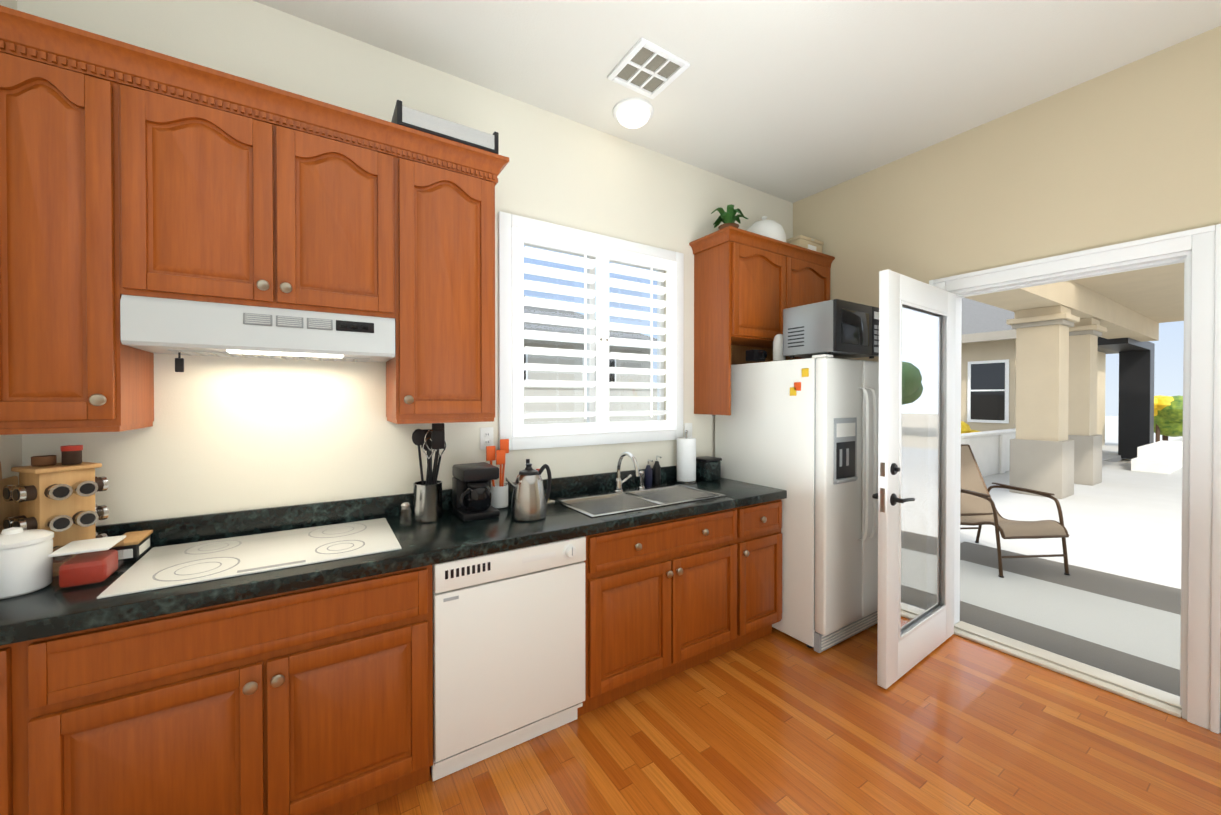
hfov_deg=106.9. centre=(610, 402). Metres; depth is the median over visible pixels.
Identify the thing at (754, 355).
camera
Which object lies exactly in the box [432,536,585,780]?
dishwasher
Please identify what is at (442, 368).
upper cabinet
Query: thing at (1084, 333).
patio column
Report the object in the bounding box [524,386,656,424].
wall
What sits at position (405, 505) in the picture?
salt shaker
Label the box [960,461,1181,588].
patio floor
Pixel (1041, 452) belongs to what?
patio column
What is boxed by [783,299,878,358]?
microwave
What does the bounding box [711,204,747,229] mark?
potted plant
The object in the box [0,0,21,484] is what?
wall
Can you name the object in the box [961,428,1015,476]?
wall
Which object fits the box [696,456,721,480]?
canister
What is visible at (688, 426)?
electrical outlet
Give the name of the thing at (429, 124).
serving tray
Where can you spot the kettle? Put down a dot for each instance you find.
(530, 498)
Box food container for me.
[48,535,125,591]
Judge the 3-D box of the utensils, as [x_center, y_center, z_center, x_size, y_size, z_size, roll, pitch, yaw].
[-0.579,0.363,2.331,0.125,0.345,0.089,0,1,-33]
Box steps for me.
[1131,441,1182,473]
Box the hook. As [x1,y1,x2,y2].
[175,352,183,371]
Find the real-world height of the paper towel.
0.348 m
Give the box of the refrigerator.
[715,354,878,652]
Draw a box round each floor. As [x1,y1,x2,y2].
[351,623,1220,814]
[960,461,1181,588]
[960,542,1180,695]
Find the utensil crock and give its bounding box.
[412,423,445,522]
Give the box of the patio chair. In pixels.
[960,444,1069,577]
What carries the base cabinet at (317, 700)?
on the floor at (776, 722)
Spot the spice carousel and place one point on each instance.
(58, 499)
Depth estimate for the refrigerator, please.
2.70 m
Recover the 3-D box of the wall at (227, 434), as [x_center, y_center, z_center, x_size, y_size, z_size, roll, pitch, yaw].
[-0.280,-0.107,2.733,4.510,3.110,0.160,0,1,-33]
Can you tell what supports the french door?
in the wall at (1127, 152)
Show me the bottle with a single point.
(778, 348)
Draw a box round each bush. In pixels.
[961,421,980,433]
[1154,395,1182,441]
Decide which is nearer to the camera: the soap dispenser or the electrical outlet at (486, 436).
the electrical outlet at (486, 436)
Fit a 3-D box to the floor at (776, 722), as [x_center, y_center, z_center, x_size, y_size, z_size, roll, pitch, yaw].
[1.302,1.527,0.280,4.510,0.120,6.020,0,1,-33]
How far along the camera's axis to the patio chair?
4.10 m
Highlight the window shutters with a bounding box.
[511,227,676,436]
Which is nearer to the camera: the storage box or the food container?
the food container
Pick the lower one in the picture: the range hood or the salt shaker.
the salt shaker
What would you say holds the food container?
on the countertop
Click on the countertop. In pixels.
(448, 536)
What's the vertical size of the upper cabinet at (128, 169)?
1.180 m
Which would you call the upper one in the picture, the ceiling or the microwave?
the ceiling
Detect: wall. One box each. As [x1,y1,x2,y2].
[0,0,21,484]
[17,0,792,525]
[524,339,650,385]
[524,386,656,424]
[793,26,1220,711]
[961,339,1105,444]
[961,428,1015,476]
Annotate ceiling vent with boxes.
[607,37,689,98]
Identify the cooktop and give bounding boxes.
[97,518,401,598]
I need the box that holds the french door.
[872,269,955,688]
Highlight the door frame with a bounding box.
[929,224,1220,733]
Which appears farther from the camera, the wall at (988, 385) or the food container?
the wall at (988, 385)
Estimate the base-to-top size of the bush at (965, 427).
1.161 m
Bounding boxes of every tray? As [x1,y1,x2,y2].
[391,100,498,153]
[545,494,554,505]
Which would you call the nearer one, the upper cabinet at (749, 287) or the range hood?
the range hood
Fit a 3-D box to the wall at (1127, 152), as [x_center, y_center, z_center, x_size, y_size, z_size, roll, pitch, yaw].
[3.176,-0.096,1.374,0.160,3.110,5.860,0,1,-33]
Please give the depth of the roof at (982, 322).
11.19 m
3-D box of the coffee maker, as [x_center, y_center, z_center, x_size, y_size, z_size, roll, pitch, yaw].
[-0.655,0.420,2.170,0.184,0.235,0.210,0,1,-33]
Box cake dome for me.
[747,216,785,241]
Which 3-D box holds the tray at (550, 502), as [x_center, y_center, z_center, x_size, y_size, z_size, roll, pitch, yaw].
[-0.355,0.510,2.374,0.110,0.050,0.070,0,1,-33]
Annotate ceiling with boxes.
[253,0,1220,202]
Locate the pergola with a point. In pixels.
(1136, 399)
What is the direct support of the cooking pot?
on the countertop
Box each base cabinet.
[0,565,432,814]
[577,532,607,716]
[608,505,751,702]
[748,499,781,642]
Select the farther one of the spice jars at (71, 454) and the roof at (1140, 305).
the roof at (1140, 305)
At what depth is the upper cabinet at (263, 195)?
1.60 m
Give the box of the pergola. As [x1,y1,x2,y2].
[1098,337,1154,458]
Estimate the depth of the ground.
13.64 m
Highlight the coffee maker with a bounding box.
[452,462,499,520]
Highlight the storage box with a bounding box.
[786,235,822,252]
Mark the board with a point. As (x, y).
(9, 509)
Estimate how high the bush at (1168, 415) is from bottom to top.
1.738 m
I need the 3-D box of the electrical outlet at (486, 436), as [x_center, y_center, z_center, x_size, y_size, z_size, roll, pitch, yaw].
[-0.654,0.189,2.393,0.072,0.116,0.010,0,1,-33]
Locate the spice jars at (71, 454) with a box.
[31,445,82,465]
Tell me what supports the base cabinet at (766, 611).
on the floor at (776, 722)
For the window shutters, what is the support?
attached to the window
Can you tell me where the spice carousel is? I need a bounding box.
[2,462,108,576]
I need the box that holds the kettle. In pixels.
[506,463,551,521]
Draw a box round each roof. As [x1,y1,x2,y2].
[524,296,656,348]
[961,297,1118,353]
[964,263,1183,341]
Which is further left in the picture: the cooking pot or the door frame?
the cooking pot
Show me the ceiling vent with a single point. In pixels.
(647, 68)
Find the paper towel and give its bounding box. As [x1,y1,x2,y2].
[675,430,697,483]
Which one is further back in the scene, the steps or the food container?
the steps
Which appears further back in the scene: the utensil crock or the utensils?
the utensils
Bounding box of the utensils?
[486,439,508,507]
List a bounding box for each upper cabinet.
[0,5,153,432]
[148,50,399,320]
[386,125,499,423]
[689,226,834,414]
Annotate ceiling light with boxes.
[613,98,653,128]
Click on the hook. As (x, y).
(179, 363)
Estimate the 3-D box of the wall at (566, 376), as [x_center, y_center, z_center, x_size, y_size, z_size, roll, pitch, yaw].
[-5.544,-0.297,16.463,11.500,3.530,8.040,0,1,-33]
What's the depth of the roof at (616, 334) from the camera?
15.31 m
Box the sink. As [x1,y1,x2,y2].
[551,452,725,516]
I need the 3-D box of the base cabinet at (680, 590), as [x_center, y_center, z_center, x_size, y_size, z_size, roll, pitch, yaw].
[0.165,1.018,2.558,1.043,0.860,0.626,0,1,-33]
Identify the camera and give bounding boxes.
[746,349,766,361]
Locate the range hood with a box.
[120,295,394,362]
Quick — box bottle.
[773,334,785,360]
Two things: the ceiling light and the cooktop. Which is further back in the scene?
the ceiling light
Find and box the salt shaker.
[400,502,411,527]
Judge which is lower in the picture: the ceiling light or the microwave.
the microwave
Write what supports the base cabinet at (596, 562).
on the floor at (776, 722)
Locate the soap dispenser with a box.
[644,455,660,485]
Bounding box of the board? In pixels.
[0,462,19,532]
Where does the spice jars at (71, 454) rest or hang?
on the spice carousel
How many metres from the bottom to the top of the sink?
0.433 m
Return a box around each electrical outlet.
[480,427,492,449]
[684,423,691,437]
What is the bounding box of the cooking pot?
[0,527,53,598]
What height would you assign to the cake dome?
0.254 m
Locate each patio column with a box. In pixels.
[1006,305,1079,498]
[1068,318,1106,485]
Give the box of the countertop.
[0,465,786,645]
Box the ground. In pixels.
[983,416,1182,491]
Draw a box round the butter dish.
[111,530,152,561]

